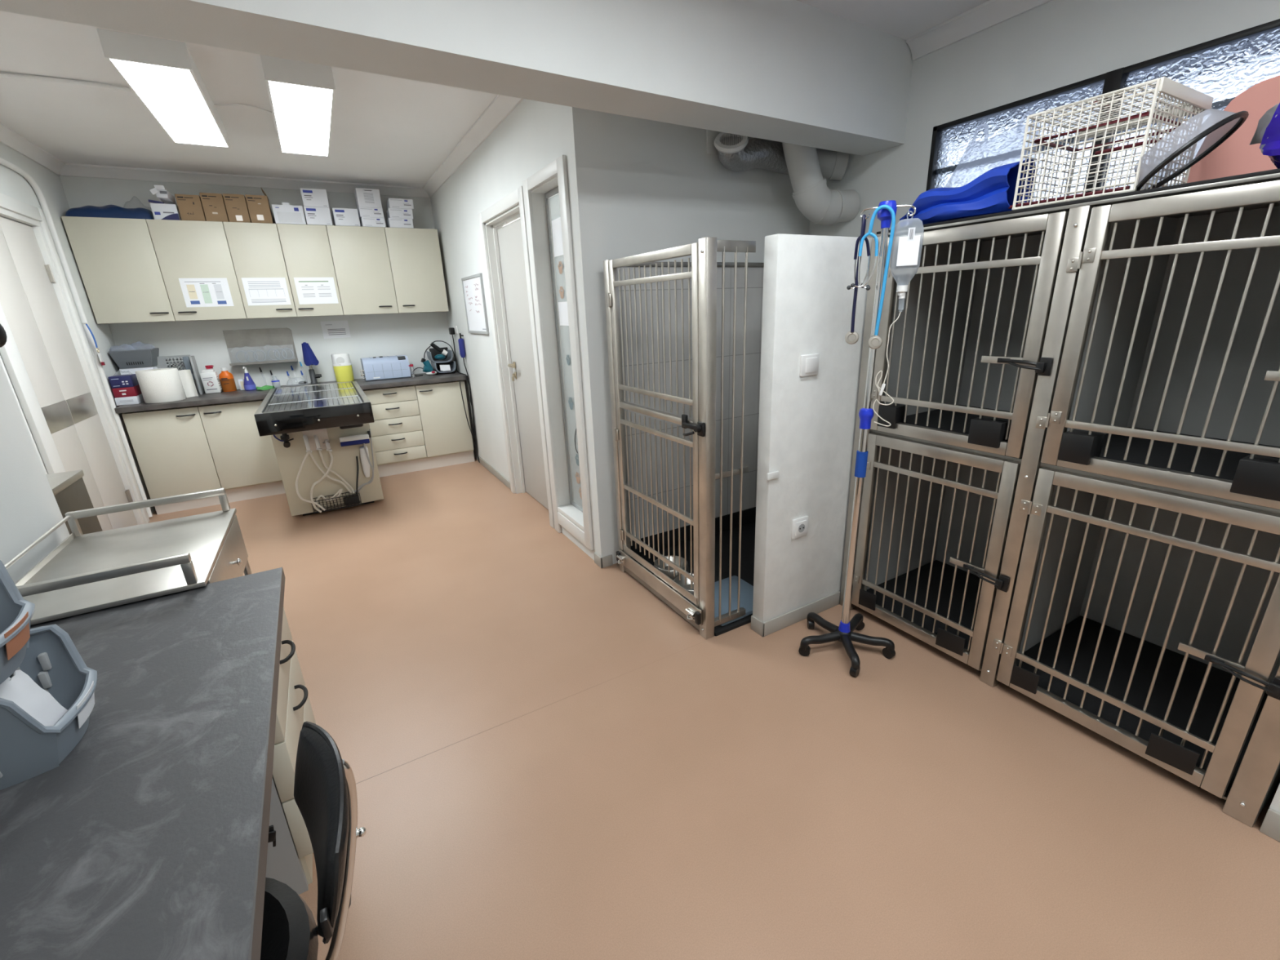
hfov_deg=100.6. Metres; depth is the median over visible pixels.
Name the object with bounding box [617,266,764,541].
wall
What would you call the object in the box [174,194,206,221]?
cardboard box
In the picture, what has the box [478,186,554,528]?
door
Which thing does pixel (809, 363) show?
light switch
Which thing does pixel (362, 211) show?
carton
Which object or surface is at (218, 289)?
print
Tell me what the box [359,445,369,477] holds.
handset
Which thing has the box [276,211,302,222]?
print
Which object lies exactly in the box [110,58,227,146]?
diffuser
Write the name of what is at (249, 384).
spray bottle
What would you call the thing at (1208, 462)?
mat
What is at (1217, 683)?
mat
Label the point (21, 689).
pouch
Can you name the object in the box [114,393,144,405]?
carton
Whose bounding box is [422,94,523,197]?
coving
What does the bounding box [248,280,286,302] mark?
print
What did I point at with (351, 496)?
power adapter
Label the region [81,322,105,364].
lanyard
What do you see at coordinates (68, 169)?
coving
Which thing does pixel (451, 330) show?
cable
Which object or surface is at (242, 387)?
print
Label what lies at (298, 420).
table
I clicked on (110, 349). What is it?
plastic bag
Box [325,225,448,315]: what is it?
upper cabinet
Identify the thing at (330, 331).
print
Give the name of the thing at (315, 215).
carton
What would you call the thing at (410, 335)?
wall
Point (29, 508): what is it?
wall
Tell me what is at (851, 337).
stethoscope
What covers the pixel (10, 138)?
coving
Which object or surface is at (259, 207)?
cardboard box
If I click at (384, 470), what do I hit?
baseboard
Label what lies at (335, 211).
print
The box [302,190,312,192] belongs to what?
print
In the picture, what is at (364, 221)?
carton
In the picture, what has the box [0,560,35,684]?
basket
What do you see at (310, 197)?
carton
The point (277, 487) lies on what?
baseboard
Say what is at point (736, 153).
air duct
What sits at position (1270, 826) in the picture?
baseboard
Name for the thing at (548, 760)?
floor
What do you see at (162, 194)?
carton
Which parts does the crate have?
panel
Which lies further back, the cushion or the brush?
the brush
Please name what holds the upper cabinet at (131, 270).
attached to the wall at (410, 335)
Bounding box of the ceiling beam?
[0,0,912,155]
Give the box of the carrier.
[1008,76,1213,210]
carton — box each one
[108,373,138,388]
[111,384,142,397]
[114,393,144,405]
[119,365,157,374]
[149,184,175,204]
[237,378,244,390]
[271,202,306,224]
[300,187,328,207]
[303,206,333,225]
[331,207,360,226]
[354,187,382,208]
[357,206,383,220]
[360,217,386,227]
[386,197,413,210]
[386,208,413,219]
[386,217,413,228]
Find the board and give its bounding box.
[1182,75,1279,182]
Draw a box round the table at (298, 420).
[253,381,383,515]
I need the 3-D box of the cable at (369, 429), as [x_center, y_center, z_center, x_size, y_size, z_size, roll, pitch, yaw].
[-2.260,-0.148,4.346,0.201,0.514,0.034,-17,23,-38]
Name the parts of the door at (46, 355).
push plate, push plate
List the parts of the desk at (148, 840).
drawer, panel, handle, drawer, drawer, handle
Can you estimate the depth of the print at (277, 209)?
4.60 m
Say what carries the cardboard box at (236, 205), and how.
on the upper cabinet at (289, 251)
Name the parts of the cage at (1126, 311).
post, rod, rod, rod, rod, rod, rod, rod, rod, panel, rod, rod, rod, door, rod, rod, rod, rod, rod, latch plate, door, rod, rod, rod, rod, latch plate, rod, rod, post, rod, rod, rod, rod, rod, floor plate, panel, rod, rod, rod, rod, door, rod, rod, door, rod, rod, rod, rod, latch plate, rod, rod, rod, rod, post, rod, panel, latch plate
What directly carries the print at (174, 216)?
attached to the glove box at (161, 211)
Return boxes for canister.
[200,364,222,393]
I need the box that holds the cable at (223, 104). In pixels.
[213,103,271,113]
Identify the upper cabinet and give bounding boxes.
[61,216,247,324]
[222,222,343,318]
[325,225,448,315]
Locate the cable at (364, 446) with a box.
[354,443,373,492]
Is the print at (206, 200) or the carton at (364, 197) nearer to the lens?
the print at (206, 200)
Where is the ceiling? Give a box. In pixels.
[0,0,989,187]
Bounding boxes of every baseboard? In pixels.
[154,480,285,514]
[377,450,475,477]
[477,455,613,568]
[751,591,839,636]
[1259,808,1279,842]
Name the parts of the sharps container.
lid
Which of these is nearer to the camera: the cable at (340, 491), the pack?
the pack
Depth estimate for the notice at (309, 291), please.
4.84 m
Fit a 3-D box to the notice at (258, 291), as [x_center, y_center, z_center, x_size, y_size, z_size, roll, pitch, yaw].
[-3.273,-1.653,4.663,0.318,0.227,0.002,-12,20,-28]
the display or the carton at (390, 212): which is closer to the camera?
the display
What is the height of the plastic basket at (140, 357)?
0.142 m
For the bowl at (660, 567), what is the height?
0.055 m
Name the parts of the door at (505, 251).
handle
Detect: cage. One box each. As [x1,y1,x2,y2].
[603,236,779,639]
[840,173,1279,826]
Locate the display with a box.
[338,431,371,446]
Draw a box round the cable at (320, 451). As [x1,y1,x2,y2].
[318,450,354,493]
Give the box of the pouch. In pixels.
[0,669,67,726]
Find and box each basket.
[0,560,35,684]
[0,624,97,790]
[107,347,159,368]
[311,492,361,513]
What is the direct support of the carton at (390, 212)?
on the carton at (391, 222)
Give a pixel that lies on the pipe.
(820, 204)
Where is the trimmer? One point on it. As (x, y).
(427, 368)
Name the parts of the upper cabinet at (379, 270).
door, door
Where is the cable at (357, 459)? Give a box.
[355,456,358,495]
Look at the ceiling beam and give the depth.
1.93 m
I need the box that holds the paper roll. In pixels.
[134,368,198,403]
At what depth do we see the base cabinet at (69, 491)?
2.37 m
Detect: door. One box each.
[0,192,150,530]
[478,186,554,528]
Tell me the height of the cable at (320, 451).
0.393 m
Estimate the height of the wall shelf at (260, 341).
0.307 m
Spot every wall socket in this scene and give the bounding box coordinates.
[453,325,457,333]
[791,515,808,539]
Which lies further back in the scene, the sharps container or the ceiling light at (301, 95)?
the sharps container
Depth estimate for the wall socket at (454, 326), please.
5.45 m
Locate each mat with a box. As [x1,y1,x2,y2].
[866,560,982,651]
[876,168,1279,234]
[906,404,1013,434]
[1016,615,1267,792]
[1099,426,1279,480]
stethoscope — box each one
[844,214,870,344]
[850,204,895,349]
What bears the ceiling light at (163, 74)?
attached to the ceiling
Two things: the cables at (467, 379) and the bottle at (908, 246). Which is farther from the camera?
the cables at (467, 379)
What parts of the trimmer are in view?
cord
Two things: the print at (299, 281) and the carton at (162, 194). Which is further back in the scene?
the print at (299, 281)
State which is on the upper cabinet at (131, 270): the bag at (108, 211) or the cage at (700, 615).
the bag at (108, 211)
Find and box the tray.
[229,359,297,365]
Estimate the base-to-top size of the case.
0.222 m
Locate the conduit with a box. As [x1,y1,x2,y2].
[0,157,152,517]
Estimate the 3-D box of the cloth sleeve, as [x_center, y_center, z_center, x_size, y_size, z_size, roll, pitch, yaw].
[-3.152,-1.204,5.073,0.122,0.219,0.088,-12,20,-28]
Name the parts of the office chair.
seat, backrest, lever, knob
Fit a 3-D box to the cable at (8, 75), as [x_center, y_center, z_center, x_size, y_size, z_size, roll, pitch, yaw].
[-3.060,-1.991,2.629,0.917,0.030,0.028,-11,20,-25]
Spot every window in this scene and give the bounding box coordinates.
[522,154,593,550]
[925,18,1279,200]
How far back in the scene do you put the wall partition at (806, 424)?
2.33 m
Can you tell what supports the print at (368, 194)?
attached to the carton at (364, 197)
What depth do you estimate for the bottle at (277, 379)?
5.02 m
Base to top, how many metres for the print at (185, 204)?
0.132 m
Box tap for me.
[308,364,321,383]
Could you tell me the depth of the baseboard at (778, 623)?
2.60 m
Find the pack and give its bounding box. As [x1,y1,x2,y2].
[1248,102,1279,168]
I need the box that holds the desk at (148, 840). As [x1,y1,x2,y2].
[0,567,315,959]
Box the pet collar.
[1133,108,1248,191]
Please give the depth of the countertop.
4.68 m
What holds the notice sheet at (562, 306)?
attached to the window at (553, 278)
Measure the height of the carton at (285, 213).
0.168 m
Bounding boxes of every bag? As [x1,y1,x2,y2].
[65,204,154,219]
[109,343,137,351]
[124,341,155,350]
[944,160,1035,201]
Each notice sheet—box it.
[551,217,563,257]
[558,301,568,325]
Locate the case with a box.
[360,355,411,381]
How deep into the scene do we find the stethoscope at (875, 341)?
1.91 m
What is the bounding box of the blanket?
[899,159,1035,227]
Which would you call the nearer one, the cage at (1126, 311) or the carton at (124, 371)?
the cage at (1126, 311)
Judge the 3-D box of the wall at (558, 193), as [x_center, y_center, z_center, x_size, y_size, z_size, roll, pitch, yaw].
[-0.618,-1.342,4.696,1.120,2.720,3.426,-12,20,-28]
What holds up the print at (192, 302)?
attached to the notice at (197, 292)
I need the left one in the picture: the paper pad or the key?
the key
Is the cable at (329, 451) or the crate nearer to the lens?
the cable at (329, 451)
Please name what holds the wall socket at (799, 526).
attached to the wall partition at (806, 424)
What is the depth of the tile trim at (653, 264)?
3.02 m
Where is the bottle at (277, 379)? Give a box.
[271,378,280,387]
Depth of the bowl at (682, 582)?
2.96 m
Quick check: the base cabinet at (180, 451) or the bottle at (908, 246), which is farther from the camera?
the base cabinet at (180, 451)
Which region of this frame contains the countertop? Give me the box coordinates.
[114,371,467,413]
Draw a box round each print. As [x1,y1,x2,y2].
[161,213,179,220]
[177,196,194,214]
[184,281,213,282]
[186,284,197,298]
[190,300,226,304]
[200,284,212,303]
[201,195,216,205]
[213,284,224,298]
[240,381,244,389]
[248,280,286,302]
[275,207,298,211]
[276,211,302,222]
[298,280,328,282]
[301,284,331,297]
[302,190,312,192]
[306,208,315,211]
[327,328,345,334]
[334,209,344,212]
[363,189,374,203]
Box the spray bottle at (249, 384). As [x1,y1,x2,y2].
[242,366,256,391]
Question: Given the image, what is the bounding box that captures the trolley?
[4,488,251,625]
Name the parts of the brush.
handle, cord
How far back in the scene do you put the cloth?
4.87 m
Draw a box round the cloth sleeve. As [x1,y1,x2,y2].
[301,342,319,365]
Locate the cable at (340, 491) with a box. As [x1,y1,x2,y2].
[315,488,342,502]
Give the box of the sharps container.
[331,352,354,382]
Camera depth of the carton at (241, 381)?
4.90 m
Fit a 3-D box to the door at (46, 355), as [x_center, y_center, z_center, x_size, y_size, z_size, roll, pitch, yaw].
[-3.800,-0.587,3.430,0.170,2.300,1.260,-12,20,-28]
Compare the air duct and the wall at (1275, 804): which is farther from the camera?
the air duct
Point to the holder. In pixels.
(435, 363)
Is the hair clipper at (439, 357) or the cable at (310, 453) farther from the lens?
the hair clipper at (439, 357)
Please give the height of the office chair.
0.849 m
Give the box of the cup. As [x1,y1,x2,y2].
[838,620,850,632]
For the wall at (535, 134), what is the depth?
3.17 m
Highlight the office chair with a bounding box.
[260,721,366,959]
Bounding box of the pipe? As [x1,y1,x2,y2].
[782,142,860,225]
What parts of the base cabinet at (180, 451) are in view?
door, handle, handle, door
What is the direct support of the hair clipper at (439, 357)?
in the holder
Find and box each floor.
[148,457,1279,959]
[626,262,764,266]
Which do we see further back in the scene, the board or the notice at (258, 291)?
the notice at (258, 291)
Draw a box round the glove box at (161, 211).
[148,200,181,220]
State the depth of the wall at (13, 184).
3.92 m
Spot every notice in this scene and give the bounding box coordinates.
[178,277,234,306]
[241,277,291,305]
[293,277,338,304]
[320,320,351,338]
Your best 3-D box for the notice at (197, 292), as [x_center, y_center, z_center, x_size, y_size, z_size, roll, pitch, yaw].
[-3.637,-1.575,4.464,0.322,0.227,0.002,-12,20,-28]
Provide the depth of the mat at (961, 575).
2.70 m
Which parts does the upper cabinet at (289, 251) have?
door, handle, handle, door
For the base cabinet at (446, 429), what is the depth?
5.42 m
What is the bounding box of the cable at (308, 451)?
[295,450,325,511]
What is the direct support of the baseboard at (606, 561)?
attached to the wall at (535, 134)
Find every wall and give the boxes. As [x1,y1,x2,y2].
[0,142,155,513]
[0,361,69,582]
[58,175,453,391]
[430,98,618,564]
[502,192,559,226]
[596,111,809,262]
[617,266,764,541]
[808,0,1279,241]
[1269,783,1279,813]
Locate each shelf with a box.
[222,327,297,365]
[870,429,1279,514]
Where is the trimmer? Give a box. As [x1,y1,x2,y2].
[412,360,436,376]
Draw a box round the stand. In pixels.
[798,200,915,677]
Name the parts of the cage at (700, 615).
post, rod, rod, rod, rod, rod, rod, rod, rod, rod, rod, rod, rod, rod, rod, rod, kick plate, rod, rod, rod, rod, rod, rod, rod, rod, rod, rod, rod, post, rod, rail, rod, panel, rod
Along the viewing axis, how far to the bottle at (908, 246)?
1.86 m
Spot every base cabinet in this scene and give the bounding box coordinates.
[45,470,102,534]
[121,399,282,498]
[362,385,426,466]
[414,380,473,457]
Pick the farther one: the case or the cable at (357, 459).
the case
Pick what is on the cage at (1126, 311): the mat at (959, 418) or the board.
the mat at (959, 418)
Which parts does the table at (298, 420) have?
panel, valve plate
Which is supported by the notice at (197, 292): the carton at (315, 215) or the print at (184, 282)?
the print at (184, 282)
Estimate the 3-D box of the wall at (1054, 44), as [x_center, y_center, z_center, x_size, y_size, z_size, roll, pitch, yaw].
[2.312,-0.513,1.787,0.150,2.720,4.494,-12,20,-28]
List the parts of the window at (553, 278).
sill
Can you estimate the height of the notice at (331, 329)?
0.163 m
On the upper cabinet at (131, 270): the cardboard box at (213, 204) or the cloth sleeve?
the cardboard box at (213, 204)
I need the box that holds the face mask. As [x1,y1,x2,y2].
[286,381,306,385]
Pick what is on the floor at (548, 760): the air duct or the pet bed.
the pet bed
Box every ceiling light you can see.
[96,28,230,147]
[260,54,335,156]
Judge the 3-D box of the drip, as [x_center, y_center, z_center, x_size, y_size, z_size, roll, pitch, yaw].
[0.952,-0.574,1.963,0.099,0.760,0.076,14,24,40]
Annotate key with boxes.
[267,825,275,846]
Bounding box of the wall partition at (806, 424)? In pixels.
[752,233,872,622]
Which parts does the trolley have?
rail, rail, rail, drawer, knob, leg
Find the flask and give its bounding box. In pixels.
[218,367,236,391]
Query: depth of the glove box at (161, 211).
4.24 m
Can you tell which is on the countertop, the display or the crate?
the crate
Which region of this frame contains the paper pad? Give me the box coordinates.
[440,364,450,371]
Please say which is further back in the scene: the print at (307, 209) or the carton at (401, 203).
the carton at (401, 203)
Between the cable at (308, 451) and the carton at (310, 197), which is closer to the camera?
the cable at (308, 451)
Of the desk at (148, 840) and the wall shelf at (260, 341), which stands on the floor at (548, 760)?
the desk at (148, 840)
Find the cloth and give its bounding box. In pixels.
[256,385,275,390]
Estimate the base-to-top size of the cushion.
0.029 m
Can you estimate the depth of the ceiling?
3.19 m
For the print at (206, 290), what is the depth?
4.46 m
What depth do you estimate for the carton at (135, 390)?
4.24 m
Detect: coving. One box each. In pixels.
[0,122,65,175]
[60,163,429,197]
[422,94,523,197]
[906,0,1052,60]
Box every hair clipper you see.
[430,340,456,371]
[434,354,445,359]
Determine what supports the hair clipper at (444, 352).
in the holder
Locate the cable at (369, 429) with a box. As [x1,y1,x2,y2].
[357,429,373,493]
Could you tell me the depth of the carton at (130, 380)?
4.22 m
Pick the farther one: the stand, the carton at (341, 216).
the carton at (341, 216)
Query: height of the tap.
0.368 m
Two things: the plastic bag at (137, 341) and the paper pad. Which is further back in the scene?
the paper pad
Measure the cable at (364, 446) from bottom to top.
0.411 m
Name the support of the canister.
on the countertop
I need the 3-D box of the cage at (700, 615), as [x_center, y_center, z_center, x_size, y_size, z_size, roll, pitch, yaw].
[0.136,-0.163,2.541,0.284,1.750,1.037,-19,24,-42]
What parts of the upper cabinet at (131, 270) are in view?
door, handle, handle, door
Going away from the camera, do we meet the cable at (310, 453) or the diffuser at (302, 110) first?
the diffuser at (302, 110)
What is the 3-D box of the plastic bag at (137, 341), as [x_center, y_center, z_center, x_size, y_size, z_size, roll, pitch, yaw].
[-4.191,-1.119,4.446,0.180,0.077,0.119,-4,18,-6]
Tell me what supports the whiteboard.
attached to the wall at (535, 134)
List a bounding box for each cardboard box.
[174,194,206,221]
[199,192,229,222]
[222,193,251,222]
[244,187,273,223]
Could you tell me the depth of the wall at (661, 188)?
2.89 m
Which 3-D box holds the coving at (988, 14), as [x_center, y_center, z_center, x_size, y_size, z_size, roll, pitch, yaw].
[2.326,-1.671,1.065,0.075,0.075,3.860,-12,20,-28]
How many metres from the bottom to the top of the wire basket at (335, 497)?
0.099 m
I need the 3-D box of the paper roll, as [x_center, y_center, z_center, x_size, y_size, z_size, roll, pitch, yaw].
[-3.902,-0.784,4.385,0.336,0.254,0.264,-12,20,-28]
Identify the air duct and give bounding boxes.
[706,129,848,181]
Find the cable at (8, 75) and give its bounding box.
[0,71,132,92]
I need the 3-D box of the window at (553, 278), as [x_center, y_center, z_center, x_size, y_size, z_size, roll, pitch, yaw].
[-0.439,-0.646,3.291,0.152,2.250,0.625,-12,20,-28]
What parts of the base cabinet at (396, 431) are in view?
drawer, drawer, drawer, drawer, drawer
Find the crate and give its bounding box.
[156,354,204,394]
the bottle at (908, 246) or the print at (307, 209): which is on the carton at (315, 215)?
the print at (307, 209)
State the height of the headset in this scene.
0.206 m
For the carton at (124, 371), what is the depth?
4.41 m
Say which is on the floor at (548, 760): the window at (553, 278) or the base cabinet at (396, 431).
the base cabinet at (396, 431)
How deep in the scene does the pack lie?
1.32 m
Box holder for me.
[426,346,455,374]
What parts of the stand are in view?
leg, leg, leg, leg, clamp knob, leg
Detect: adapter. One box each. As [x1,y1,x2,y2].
[343,494,359,506]
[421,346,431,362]
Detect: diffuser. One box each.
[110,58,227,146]
[268,80,332,155]
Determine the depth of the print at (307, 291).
4.84 m
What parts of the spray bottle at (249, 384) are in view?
spout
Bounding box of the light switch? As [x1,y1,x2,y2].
[800,353,819,376]
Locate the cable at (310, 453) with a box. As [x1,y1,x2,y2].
[309,451,351,493]
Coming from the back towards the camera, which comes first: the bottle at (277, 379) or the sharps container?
the sharps container
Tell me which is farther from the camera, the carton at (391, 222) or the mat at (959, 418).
the carton at (391, 222)
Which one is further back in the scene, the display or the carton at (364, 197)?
the carton at (364, 197)
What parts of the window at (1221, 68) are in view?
pane, pane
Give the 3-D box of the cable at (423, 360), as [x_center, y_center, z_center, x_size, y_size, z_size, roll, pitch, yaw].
[-2.216,-1.298,5.500,0.116,0.168,0.045,-12,20,-28]
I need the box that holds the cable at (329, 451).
[310,449,333,512]
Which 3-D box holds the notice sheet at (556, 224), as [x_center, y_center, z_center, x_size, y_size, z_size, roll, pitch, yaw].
[-0.473,-1.425,3.118,0.001,0.200,0.200,-12,20,-28]
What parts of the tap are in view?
lever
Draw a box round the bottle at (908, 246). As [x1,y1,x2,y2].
[889,217,924,283]
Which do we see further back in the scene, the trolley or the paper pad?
the paper pad
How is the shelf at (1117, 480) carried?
attached to the cage at (1126, 311)
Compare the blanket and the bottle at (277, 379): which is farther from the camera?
the bottle at (277, 379)
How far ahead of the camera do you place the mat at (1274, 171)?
1.56 m
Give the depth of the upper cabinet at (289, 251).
4.67 m
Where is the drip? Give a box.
[872,210,924,426]
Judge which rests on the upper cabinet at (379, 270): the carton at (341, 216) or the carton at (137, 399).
the carton at (341, 216)
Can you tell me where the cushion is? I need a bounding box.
[684,575,753,626]
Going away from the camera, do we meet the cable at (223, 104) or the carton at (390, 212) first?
the cable at (223, 104)
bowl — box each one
[653,555,688,579]
[672,573,693,597]
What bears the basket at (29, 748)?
on the desk at (148, 840)
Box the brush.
[457,333,478,454]
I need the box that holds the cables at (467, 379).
[459,378,479,462]
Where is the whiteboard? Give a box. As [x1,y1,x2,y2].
[461,272,488,334]
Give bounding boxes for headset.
[0,324,7,347]
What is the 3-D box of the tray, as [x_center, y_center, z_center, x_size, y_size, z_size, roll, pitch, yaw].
[-3.518,-1.107,4.986,0.526,0.020,0.126,-12,20,-28]
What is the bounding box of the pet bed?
[630,506,755,635]
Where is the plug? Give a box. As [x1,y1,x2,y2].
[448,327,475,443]

